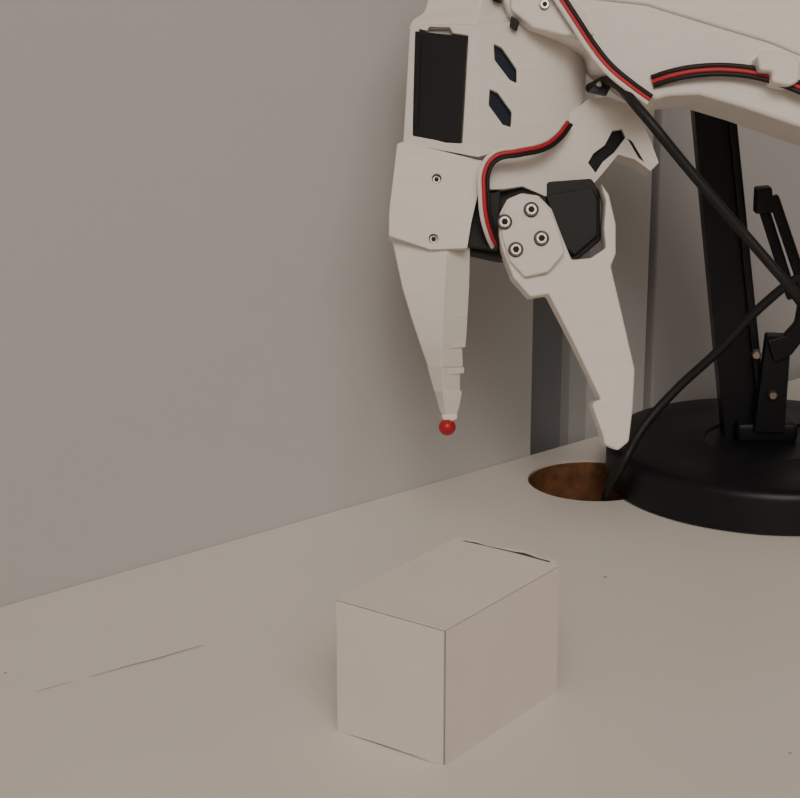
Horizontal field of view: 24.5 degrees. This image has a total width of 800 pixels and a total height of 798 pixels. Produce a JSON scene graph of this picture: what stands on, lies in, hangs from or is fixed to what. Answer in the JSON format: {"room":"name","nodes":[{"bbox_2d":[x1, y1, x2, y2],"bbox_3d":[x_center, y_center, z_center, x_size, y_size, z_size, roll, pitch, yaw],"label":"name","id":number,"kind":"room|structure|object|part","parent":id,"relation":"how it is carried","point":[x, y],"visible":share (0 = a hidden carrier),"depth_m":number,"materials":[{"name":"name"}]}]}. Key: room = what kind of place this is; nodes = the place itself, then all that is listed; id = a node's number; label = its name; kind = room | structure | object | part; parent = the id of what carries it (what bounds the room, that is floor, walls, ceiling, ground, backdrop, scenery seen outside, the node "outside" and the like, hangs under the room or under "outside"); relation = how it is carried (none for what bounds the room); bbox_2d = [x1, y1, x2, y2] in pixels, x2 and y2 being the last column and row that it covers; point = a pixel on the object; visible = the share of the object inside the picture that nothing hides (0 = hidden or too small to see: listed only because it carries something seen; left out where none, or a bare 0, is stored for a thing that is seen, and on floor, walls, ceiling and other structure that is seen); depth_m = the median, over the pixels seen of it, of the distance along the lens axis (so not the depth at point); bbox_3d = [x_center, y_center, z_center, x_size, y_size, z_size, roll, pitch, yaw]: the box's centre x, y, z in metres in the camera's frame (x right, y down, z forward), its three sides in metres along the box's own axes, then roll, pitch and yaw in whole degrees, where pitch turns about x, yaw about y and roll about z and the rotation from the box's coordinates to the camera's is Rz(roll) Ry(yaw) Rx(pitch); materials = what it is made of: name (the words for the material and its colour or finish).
{"room":"workspace","nodes":[
{"label":"workspace","id":0,"kind":"room"},
{"bbox_2d":[0,0,532,606],"bbox_3d":[-0.274,-0.439,0.578,3.200,2.600,0.120,-14,21,-39],"label":"wall","id":1,"kind":"structure","parent":0,"point":[209,338],"depth_m":0.78,"materials":[{"name":"paint"}]},
{"bbox_2d":[530,135,561,454],"bbox_3d":[0.059,-0.509,0.819,0.032,2.600,0.040,-14,21,-39],"label":"trim","id":2,"kind":"structure","parent":1,"relation":"attached to","point":[547,331],"depth_m":0.95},
{"bbox_2d":[559,72,594,446],"bbox_3d":[0.078,-0.512,0.831,0.013,2.600,0.046,-14,21,-39],"label":"trim","id":3,"kind":"structure","parent":1,"relation":"attached to","point":[573,378],"depth_m":0.96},
{"bbox_2d":[585,90,653,438],"bbox_3d":[0.100,-0.518,0.853,0.050,2.600,0.042,-14,21,-39],"label":"trim","id":4,"kind":"structure","parent":1,"relation":"attached to","point":[629,191],"depth_m":0.97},
{"bbox_2d":[643,108,799,409],"bbox_3d":[0.446,-0.367,1.208,0.850,2.090,0.037,-14,21,-39],"label":"door","id":5,"kind":"structure","parent":1,"relation":"in","point":[678,328],"depth_m":1.01,"materials":[{"name":"paint"}]},
{"bbox_3d":[0.753,1.185,-0.173,3.440,0.100,3.240,-14,21,-39],"label":"floor","id":6,"kind":"structure","parent":0,"visible":0},
{"bbox_2d":[0,378,799,797],"bbox_3d":[0.123,0.523,0.582,1.750,0.750,0.800,-14,21,-39],"label":"desk","id":7,"kind":"object","parent":6,"relation":"on","point":[211,672],"visible":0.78,"depth_m":0.69,"materials":[{"name":"laminate"}]},
{"bbox_2d":[335,537,559,766],"bbox_3d":[0.018,0.086,0.650,0.046,0.051,0.074,11,20,34],"label":"cardboard box","id":8,"kind":"object","parent":7,"relation":"on","point":[438,652],"visible":1,"depth_m":0.63,"materials":[{"name":"white cardboard"}]},
{"bbox_3d":[0.017,0.064,0.642,0.046,0.001,0.072,11,20,34],"label":"lid","id":9,"kind":"part","parent":8,"relation":"part of","materials":[{"name":"white cardboard"}]},
{"bbox_2d":[389,0,799,500],"bbox_3d":[0.188,-0.050,0.755,0.388,0.274,0.150,6,17,20],"label":"robot arm","id":10,"kind":"object","parent":7,"relation":"on","point":[494,78],"visible":1,"depth_m":0.75,"materials":[{"name":"plastic"}]},
{"bbox_2d":[441,413,456,420],"bbox_3d":[0.020,0.007,0.762,0.006,0.003,0.005,0,0,0],"label":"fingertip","id":11,"kind":"object","parent":10,"relation":"attached to","point":[445,416],"depth_m":0.76,"materials":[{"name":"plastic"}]},
{"bbox_2d":[489,91,510,126],"bbox_3d":[0.041,-0.118,0.754,0.010,0.016,0.005,-2,16,-7],"label":"vent","id":12,"kind":"object","parent":10,"relation":"attached to","point":[499,101],"depth_m":0.75,"materials":[{"name":"black plastic"}]},
{"bbox_2d":[501,218,507,224],"bbox_3d":[0.042,-0.072,0.743,0.003,0.003,0.001,0,0,0],"label":"socket","id":13,"kind":"object","parent":10,"relation":"attached to","point":[504,221],"depth_m":0.74,"materials":[{"name":"black metal"}]},
{"bbox_2d":[494,46,515,82],"bbox_3d":[0.043,-0.137,0.755,0.009,0.015,0.007,0,0,0],"label":"vent","id":14,"kind":"object","parent":10,"relation":"attached to","point":[501,59],"depth_m":0.75,"materials":[{"name":"black plastic"}]},
{"bbox_2d":[513,246,518,251],"bbox_3d":[0.047,-0.060,0.743,0.003,0.002,0.001,0,0,0],"label":"socket","id":15,"kind":"object","parent":10,"relation":"attached to","point":[516,248],"depth_m":0.74,"materials":[{"name":"black metal"}]},
{"bbox_2d":[528,206,534,211],"bbox_3d":[0.053,-0.077,0.743,0.003,0.002,0.001,0,0,0],"label":"socket","id":16,"kind":"object","parent":10,"relation":"attached to","point":[531,209],"depth_m":0.74,"materials":[{"name":"black metal"}]},
{"bbox_2d":[538,235,544,240],"bbox_3d":[0.057,-0.065,0.743,0.003,0.002,0.001,0,0,0],"label":"socket","id":17,"kind":"object","parent":10,"relation":"attached to","point":[541,237],"depth_m":0.74,"materials":[{"name":"black metal"}]},
{"bbox_3d":[0.062,-0.158,0.746,0.034,0.022,0.005,0,0,0],"label":"joint plate","id":18,"kind":"part","parent":10,"relation":"part of","materials":[{"name":"white plastic"}]},
{"bbox_3d":[0.082,-0.130,0.758,0.003,0.003,0.003,0,0,0],"label":"sensor post","id":19,"kind":"part","parent":10,"relation":"part of","materials":[{"name":"silver metal"}]},
{"bbox_3d":[0.140,-0.146,0.743,0.139,0.050,0.005,2,16,8],"label":"forearm rail","id":20,"kind":"part","parent":10,"relation":"part of","materials":[{"name":"plastic"}]},
{"bbox_2d":[605,110,799,535],"bbox_3d":[0.215,-0.207,0.838,0.228,0.510,0.174,0,16,0],"label":"desk lamp","id":21,"kind":"object","parent":7,"relation":"on","point":[730,461],"depth_m":0.87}
]}

